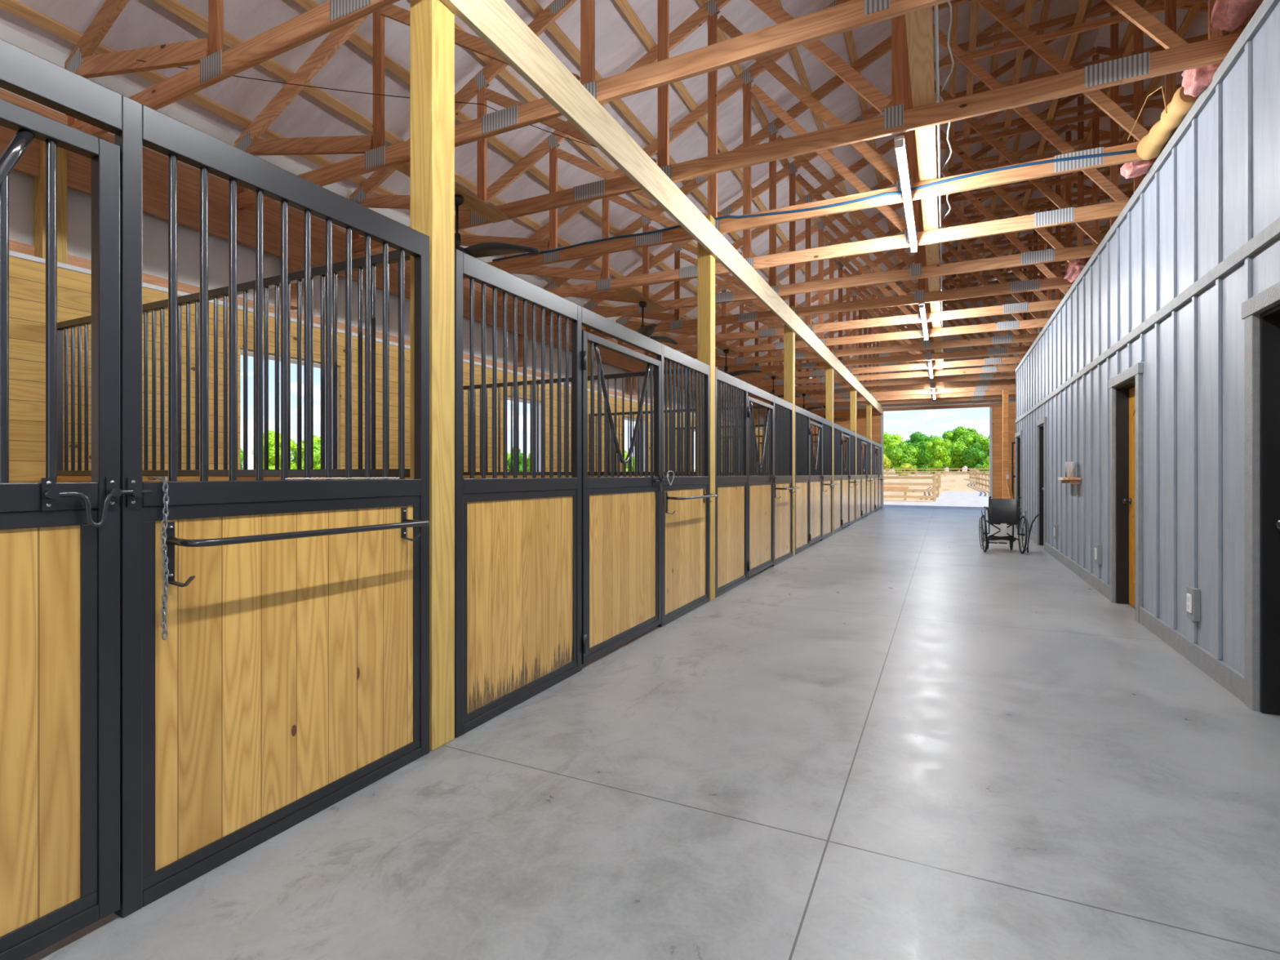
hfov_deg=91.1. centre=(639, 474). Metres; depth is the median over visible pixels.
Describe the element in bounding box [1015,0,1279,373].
trim
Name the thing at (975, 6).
board
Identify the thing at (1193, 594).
power outlet
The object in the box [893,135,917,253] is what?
tube light
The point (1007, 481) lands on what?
leaning board
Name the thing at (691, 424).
window
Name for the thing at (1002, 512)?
wheelchair
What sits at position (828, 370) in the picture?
timber post
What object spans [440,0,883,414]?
header beam
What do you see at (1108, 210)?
roof truss
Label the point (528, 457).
leafy tree
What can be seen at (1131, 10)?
roof truss
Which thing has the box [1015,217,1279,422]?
trim
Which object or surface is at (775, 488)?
bar
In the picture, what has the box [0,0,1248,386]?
roof trusses
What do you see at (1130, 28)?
board
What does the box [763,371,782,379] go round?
board
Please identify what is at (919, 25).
board
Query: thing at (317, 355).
window
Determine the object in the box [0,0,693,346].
board
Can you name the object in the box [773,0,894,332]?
board
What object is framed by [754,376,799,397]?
ceiling fan
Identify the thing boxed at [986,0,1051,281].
board
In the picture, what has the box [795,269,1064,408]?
roof truss
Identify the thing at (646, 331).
ceiling fan
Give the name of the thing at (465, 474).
wall
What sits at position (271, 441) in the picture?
leafy tree
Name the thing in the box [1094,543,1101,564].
power outlet
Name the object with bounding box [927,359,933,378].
tube light
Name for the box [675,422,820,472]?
wall
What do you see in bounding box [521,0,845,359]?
board
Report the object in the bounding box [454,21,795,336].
board
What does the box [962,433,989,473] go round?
leafy tree
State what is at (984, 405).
trim
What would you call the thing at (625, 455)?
leafy tree
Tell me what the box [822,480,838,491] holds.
bar
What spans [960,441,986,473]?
leafy tree
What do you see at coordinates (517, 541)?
barrier
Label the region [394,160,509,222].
board
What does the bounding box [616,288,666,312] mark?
board
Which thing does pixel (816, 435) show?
wall
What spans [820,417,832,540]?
barrier
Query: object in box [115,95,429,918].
barrier
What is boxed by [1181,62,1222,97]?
insulation batt
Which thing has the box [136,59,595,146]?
wire
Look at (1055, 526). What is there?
power outlet
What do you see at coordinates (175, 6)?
board
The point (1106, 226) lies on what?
board
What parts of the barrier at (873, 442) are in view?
wood panel, frame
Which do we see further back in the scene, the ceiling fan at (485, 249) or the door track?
the ceiling fan at (485, 249)
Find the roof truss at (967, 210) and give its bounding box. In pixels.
[715,165,1146,381]
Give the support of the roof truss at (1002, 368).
attached to the wall at (27, 180)
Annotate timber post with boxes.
[409,0,454,751]
[697,214,715,600]
[783,306,795,555]
[825,349,833,534]
[849,375,856,522]
[866,391,871,513]
[1002,389,1008,498]
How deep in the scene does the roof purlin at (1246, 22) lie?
8.67 m
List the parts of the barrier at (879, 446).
wood panel, frame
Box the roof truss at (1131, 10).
[458,0,1188,279]
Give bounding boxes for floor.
[24,507,1279,959]
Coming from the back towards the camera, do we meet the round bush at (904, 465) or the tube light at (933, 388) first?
the round bush at (904, 465)
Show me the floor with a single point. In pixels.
(899, 737)
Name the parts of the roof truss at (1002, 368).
gusset plate, gusset plate, gusset plate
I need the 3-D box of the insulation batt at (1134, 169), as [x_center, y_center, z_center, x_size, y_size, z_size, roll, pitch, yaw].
[4.045,-2.517,5.079,0.243,0.211,0.238,0,0,26]
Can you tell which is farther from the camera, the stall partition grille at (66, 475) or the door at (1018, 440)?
the door at (1018, 440)
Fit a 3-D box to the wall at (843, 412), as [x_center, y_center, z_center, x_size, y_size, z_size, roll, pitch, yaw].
[12.839,-2.865,21.467,16.215,8.250,0.120,0,0,26]
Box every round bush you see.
[883,453,892,470]
[897,462,916,475]
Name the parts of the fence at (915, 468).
rail, rail, rail, rail, rail, rail, rail, rail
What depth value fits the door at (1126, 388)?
6.08 m
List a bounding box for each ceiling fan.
[454,194,539,257]
[603,301,678,345]
[723,349,761,376]
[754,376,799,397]
[801,393,822,411]
[823,405,846,419]
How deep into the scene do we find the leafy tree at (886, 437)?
143.96 m
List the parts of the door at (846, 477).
wood panel, frame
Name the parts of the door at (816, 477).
wood panel, frame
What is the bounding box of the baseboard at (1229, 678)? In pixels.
[1021,526,1244,702]
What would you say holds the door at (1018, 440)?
in the wall at (1218, 188)
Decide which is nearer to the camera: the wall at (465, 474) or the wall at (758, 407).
the wall at (465, 474)
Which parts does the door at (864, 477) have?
wood panel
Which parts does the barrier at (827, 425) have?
wood panel, frame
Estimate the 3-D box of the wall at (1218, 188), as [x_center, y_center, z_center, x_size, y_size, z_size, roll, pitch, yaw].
[3.930,-0.585,4.633,0.048,3.690,22.230,0,0,26]
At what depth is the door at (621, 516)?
4.50 m
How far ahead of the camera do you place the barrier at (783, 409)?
9.07 m
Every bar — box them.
[164,507,429,586]
[666,488,719,514]
[774,483,799,498]
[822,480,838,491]
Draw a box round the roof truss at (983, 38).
[583,0,1206,337]
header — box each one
[581,306,661,355]
[747,383,773,402]
[809,412,822,422]
[841,426,849,434]
[862,435,866,441]
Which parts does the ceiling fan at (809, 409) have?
blade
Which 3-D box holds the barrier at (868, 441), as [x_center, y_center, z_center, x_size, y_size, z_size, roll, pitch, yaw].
[6.990,0.092,19.226,0.045,2.335,1.178,0,0,26]
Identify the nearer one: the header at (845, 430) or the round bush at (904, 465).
the header at (845, 430)
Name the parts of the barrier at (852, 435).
wood panel, frame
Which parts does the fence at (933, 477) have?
rail, rail, rail, rail, fence post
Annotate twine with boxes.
[284,476,399,479]
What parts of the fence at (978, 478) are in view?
fence post, fence post, fence post, fence post, fence post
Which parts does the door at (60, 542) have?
wood panel, frame, keeper plate, keeper plate, keeper plate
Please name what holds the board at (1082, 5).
on the roof truss
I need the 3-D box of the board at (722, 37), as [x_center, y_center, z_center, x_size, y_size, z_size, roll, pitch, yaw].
[2.248,-4.866,9.748,0.094,0.070,30.200,0,0,26]
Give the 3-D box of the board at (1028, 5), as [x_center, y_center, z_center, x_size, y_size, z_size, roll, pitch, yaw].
[5.117,-5.895,8.354,0.089,0.038,30.200,0,0,26]
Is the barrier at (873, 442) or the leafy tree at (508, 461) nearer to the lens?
the barrier at (873, 442)
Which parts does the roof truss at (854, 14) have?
gusset plate, gusset plate, gusset plate, gusset plate, gusset plate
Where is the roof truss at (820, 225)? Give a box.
[644,45,1182,359]
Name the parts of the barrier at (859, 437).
wood panel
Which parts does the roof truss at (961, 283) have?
gusset plate, gusset plate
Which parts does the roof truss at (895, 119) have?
gusset plate, gusset plate, gusset plate, gusset plate, gusset plate, gusset plate, gusset plate, gusset plate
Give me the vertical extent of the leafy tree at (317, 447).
5.819 m
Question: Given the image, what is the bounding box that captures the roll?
[1136,86,1200,159]
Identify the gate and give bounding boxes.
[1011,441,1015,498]
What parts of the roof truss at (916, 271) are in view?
gusset plate, gusset plate, gusset plate, gusset plate, gusset plate, gusset plate, gusset plate, gusset plate, gusset plate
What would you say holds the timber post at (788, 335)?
on the floor
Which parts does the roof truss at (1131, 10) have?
gusset plate, gusset plate, gusset plate, gusset plate, gusset plate, gusset plate, gusset plate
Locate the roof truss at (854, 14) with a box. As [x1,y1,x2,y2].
[234,0,951,209]
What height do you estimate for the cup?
0.191 m
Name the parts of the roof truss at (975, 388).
gusset plate, gusset plate, gusset plate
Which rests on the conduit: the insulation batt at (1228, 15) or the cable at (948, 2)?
the cable at (948, 2)
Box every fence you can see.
[693,467,989,476]
[883,474,935,502]
[934,471,941,499]
[969,468,989,490]
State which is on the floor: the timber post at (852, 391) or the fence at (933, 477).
the timber post at (852, 391)
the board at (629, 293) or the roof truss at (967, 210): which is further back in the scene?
the roof truss at (967, 210)
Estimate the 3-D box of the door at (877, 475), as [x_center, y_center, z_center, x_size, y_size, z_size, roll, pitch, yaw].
[8.128,0.151,21.533,0.075,2.157,1.317,0,0,26]
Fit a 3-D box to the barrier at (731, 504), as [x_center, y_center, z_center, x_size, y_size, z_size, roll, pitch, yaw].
[0.999,0.092,6.899,0.045,2.335,1.150,0,0,26]
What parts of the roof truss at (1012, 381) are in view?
gusset plate, gusset plate, gusset plate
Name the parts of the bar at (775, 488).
rail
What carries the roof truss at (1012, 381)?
attached to the wall at (27, 180)
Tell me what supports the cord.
hanging from the roof truss at (1131, 10)
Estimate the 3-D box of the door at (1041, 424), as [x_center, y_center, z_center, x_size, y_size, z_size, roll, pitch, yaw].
[6.950,0.160,10.726,0.193,2.200,1.050,0,0,26]
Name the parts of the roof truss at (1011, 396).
gusset plate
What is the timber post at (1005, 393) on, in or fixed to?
on the floor
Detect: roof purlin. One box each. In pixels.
[1006,0,1092,272]
[1053,9,1189,266]
[1105,20,1248,232]
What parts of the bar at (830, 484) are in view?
rail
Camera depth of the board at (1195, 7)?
9.29 m
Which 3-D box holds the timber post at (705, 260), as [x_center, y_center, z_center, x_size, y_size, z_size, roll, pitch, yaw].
[0.669,-0.660,6.330,0.140,3.840,0.145,0,0,26]
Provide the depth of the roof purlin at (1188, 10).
9.28 m
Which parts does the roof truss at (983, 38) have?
gusset plate, gusset plate, gusset plate, gusset plate, gusset plate, gusset plate, gusset plate, gusset plate, gusset plate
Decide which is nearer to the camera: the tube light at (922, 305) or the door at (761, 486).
the door at (761, 486)
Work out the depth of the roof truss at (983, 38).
8.91 m
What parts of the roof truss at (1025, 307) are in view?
gusset plate, gusset plate, gusset plate, gusset plate, gusset plate, gusset plate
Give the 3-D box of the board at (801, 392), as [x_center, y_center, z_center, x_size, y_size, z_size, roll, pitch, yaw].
[4.970,-2.454,19.032,0.200,0.038,1.213,0,0,26]
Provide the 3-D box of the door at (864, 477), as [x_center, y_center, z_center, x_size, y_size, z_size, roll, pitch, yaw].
[6.485,0.151,18.151,0.075,2.157,1.317,0,0,26]
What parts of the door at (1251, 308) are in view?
knob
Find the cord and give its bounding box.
[1127,85,1167,140]
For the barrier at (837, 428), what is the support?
on the floor
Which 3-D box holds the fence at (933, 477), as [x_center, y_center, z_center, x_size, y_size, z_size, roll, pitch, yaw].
[8.180,0.650,31.584,12.120,1.280,0.155,0,0,26]
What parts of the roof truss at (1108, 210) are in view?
gusset plate, gusset plate, gusset plate, gusset plate, gusset plate, gusset plate, gusset plate, gusset plate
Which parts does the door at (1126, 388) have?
knob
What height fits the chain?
0.486 m
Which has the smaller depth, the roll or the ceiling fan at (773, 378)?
the roll
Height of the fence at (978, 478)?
1.882 m
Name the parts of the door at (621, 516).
wood panel, frame, keeper plate, keeper plate, keeper plate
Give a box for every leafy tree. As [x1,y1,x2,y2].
[240,448,243,469]
[251,429,280,454]
[268,435,296,469]
[291,434,320,469]
[295,443,320,469]
[506,447,523,471]
[506,452,511,470]
[506,452,528,471]
[526,453,529,471]
[624,453,627,471]
[883,431,893,471]
[883,433,903,473]
[887,440,919,473]
[905,431,922,471]
[910,434,930,472]
[920,435,954,473]
[924,437,951,473]
[942,425,977,471]
[951,432,974,472]
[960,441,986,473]
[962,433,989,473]
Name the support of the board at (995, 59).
on the roof truss
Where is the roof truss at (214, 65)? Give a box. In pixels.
[64,0,399,137]
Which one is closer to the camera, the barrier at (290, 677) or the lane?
the barrier at (290, 677)
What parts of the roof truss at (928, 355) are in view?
gusset plate, gusset plate, gusset plate, gusset plate, gusset plate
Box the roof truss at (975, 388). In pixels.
[755,233,1075,402]
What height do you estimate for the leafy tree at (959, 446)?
8.968 m
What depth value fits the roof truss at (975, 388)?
18.92 m
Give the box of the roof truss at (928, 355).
[690,124,1133,377]
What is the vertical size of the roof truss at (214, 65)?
4.471 m
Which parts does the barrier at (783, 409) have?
wood panel, frame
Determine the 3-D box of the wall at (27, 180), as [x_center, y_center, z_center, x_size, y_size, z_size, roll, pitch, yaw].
[-1.004,-0.950,11.334,0.244,4.420,30.210,0,0,26]
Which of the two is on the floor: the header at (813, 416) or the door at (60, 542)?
the door at (60, 542)
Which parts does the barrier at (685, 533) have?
wood panel, frame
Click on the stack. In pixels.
(884, 486)
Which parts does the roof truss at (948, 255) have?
gusset plate, gusset plate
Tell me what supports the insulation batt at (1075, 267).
on the wall at (1218, 188)
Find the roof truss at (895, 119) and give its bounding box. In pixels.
[349,0,1242,253]
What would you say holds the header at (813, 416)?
attached to the barrier at (802, 415)
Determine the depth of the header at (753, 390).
7.92 m
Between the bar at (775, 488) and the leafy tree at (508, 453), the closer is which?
the bar at (775, 488)
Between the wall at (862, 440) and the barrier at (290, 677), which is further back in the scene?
the wall at (862, 440)
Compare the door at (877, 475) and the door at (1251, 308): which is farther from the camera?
the door at (877, 475)
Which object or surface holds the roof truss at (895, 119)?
attached to the wall at (27, 180)
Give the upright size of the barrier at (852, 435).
2.335 m
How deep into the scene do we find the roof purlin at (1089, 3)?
10.10 m
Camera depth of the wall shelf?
7.71 m
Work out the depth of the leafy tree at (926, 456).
130.89 m
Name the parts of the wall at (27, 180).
post, post, post, post, post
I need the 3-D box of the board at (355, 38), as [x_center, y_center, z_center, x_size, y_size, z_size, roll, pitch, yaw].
[0.143,-3.761,10.771,0.094,0.070,30.200,0,0,26]
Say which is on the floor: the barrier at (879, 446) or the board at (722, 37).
the barrier at (879, 446)
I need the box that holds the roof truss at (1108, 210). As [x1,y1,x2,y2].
[497,0,1222,306]
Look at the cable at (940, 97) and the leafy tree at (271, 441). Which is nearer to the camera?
the cable at (940, 97)
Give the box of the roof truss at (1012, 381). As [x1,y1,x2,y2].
[744,225,1104,398]
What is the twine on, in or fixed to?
on the barrier at (290, 677)
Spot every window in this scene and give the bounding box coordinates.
[237,336,345,469]
[500,387,547,471]
[621,411,644,471]
[690,424,695,471]
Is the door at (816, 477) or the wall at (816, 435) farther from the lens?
the wall at (816, 435)
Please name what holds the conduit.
on the roof truss
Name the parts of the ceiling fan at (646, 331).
blade, blade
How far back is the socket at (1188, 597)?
4.18 m
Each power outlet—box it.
[1053,524,1057,539]
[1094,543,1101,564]
[1186,586,1200,621]
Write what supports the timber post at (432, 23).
on the floor
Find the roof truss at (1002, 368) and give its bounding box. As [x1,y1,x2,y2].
[717,177,1131,389]
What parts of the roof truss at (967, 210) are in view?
gusset plate, gusset plate, gusset plate, gusset plate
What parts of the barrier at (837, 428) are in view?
wood panel, frame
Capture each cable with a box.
[492,149,1136,261]
[939,95,952,169]
[940,171,951,219]
[941,1,954,91]
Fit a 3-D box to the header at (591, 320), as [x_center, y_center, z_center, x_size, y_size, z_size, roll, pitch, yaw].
[-0.118,-1.024,4.601,0.045,0.103,1.262,0,0,26]
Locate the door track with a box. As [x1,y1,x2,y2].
[0,38,122,133]
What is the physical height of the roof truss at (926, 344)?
4.471 m
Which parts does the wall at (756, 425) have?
grille frame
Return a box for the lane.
[883,491,988,510]
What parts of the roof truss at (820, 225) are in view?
gusset plate, gusset plate, gusset plate, gusset plate, gusset plate, gusset plate, gusset plate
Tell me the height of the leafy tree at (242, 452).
6.269 m
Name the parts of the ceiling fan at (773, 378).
blade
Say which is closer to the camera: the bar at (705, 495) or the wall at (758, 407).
the bar at (705, 495)
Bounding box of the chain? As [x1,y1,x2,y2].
[147,475,168,639]
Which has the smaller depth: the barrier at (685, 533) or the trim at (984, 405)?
the barrier at (685, 533)
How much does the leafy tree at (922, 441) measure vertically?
8.960 m
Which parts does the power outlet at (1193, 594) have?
plate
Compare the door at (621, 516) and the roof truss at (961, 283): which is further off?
the roof truss at (961, 283)
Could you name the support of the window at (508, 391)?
in the wall at (27, 180)
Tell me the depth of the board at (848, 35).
9.13 m
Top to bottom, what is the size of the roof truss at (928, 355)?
4.471 m
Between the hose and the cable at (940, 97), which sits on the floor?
the hose
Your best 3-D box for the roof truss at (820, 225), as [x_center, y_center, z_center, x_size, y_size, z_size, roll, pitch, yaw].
[7.398,-4.695,10.187,17.060,4.471,0.042,0,0,26]
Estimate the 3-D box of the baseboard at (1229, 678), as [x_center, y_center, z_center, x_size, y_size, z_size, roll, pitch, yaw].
[3.898,1.192,4.610,0.024,0.135,22.140,0,0,26]
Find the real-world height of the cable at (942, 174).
0.040 m
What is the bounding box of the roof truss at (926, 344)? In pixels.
[667,92,1164,368]
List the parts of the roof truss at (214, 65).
gusset plate, gusset plate, gusset plate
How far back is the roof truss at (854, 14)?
4.49 m
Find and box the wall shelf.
[1057,477,1080,484]
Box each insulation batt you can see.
[1063,257,1089,282]
[1120,157,1157,178]
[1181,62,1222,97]
[1209,0,1263,32]
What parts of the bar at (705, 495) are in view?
rail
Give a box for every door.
[0,98,152,959]
[581,330,667,664]
[747,395,777,577]
[809,420,824,545]
[841,433,850,528]
[862,441,867,517]
[875,446,879,511]
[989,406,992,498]
[1014,430,1022,532]
[1035,416,1047,550]
[1108,362,1143,622]
[1241,281,1279,715]
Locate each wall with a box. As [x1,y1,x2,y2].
[0,22,768,482]
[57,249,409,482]
[462,368,695,478]
[589,405,768,475]
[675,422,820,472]
[724,433,847,472]
[757,440,864,457]
[801,271,1065,498]
[1016,0,1279,711]
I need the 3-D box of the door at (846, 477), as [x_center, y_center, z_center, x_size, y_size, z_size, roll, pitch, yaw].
[4.841,0.151,14.769,0.075,2.157,1.317,0,0,26]
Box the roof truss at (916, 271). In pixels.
[543,0,1176,324]
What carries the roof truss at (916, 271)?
attached to the wall at (27, 180)
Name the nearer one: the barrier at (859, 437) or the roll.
the roll
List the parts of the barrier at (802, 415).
wood panel, frame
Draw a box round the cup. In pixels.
[1065,462,1076,477]
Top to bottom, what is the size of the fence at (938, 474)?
1.539 m
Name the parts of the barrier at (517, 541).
frame, wood panel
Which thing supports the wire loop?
hanging from the barrier at (685, 533)
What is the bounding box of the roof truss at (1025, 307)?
[615,0,1247,350]
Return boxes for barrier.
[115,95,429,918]
[454,248,581,737]
[657,343,710,626]
[715,368,747,598]
[770,395,792,566]
[795,404,809,555]
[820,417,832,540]
[833,422,841,533]
[847,430,855,525]
[856,433,862,521]
[865,438,871,516]
[871,440,875,513]
[877,443,881,510]
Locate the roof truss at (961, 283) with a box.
[765,247,1065,404]
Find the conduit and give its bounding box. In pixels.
[933,4,943,388]
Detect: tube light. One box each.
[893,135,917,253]
[919,302,928,340]
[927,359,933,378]
[932,387,935,399]
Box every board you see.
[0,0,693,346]
[151,0,798,386]
[293,0,813,377]
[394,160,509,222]
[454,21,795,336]
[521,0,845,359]
[614,0,858,346]
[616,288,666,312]
[697,0,863,312]
[715,342,740,355]
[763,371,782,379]
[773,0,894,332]
[795,390,811,395]
[844,30,913,324]
[904,6,942,388]
[946,4,957,306]
[954,0,978,306]
[966,0,1006,288]
[974,0,1034,303]
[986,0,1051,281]
[993,0,1088,303]
[1005,479,1013,498]
[1022,0,1155,297]
[1028,4,1143,270]
[1037,0,1204,299]
[1060,22,1244,297]
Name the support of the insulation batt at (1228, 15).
on the wall at (1218, 188)
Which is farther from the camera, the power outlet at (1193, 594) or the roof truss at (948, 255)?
the roof truss at (948, 255)
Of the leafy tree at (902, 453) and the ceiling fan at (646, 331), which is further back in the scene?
the leafy tree at (902, 453)
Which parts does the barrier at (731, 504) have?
wood panel, frame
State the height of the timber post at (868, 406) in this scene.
3.840 m
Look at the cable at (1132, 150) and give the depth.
5.78 m
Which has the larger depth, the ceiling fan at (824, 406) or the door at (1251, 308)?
the ceiling fan at (824, 406)
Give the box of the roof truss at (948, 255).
[733,201,1110,394]
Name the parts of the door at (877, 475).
wood panel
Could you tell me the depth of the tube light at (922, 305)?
9.83 m
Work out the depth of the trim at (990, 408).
21.70 m
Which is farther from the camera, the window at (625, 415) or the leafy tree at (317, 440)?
the leafy tree at (317, 440)
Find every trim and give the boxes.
[875,403,1002,411]
[880,413,883,507]
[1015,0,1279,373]
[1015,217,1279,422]
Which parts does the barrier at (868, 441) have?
wood panel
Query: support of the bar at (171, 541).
attached to the barrier at (290, 677)
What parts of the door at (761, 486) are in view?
wood panel, frame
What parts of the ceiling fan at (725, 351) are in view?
blade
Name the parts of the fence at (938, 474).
fence post, fence post, fence post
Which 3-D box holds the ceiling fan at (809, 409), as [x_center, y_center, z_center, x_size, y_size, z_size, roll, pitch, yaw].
[4.865,-2.147,19.108,1.191,0.565,1.255,0,0,8]
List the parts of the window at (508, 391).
frame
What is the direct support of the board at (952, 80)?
on the roof truss
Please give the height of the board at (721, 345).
0.038 m
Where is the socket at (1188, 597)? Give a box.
[1186,596,1189,608]
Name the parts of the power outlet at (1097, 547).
plate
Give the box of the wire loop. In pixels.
[666,471,674,485]
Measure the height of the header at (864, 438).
0.103 m
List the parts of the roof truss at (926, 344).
gusset plate, gusset plate, gusset plate, gusset plate, gusset plate, gusset plate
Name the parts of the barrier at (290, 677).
frame, wood panel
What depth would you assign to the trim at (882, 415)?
23.25 m
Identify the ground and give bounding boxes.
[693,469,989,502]
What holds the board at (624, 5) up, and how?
on the roof truss
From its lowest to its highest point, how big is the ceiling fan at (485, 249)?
0.565 m
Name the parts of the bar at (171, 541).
rail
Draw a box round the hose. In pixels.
[1026,514,1039,552]
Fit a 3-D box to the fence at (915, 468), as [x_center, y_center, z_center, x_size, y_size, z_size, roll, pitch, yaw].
[43.657,-0.268,94.395,76.120,1.280,0.155,0,0,26]
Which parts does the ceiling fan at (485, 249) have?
motor, blade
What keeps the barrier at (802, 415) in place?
on the floor
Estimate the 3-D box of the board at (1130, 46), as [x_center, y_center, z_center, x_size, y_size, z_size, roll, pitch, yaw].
[6.331,-5.895,7.764,0.089,0.038,30.200,0,0,26]
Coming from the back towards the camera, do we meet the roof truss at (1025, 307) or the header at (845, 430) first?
the header at (845, 430)
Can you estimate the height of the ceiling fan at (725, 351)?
0.565 m
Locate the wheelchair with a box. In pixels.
[978,496,1029,554]
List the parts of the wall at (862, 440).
grille frame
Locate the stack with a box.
[883,485,908,500]

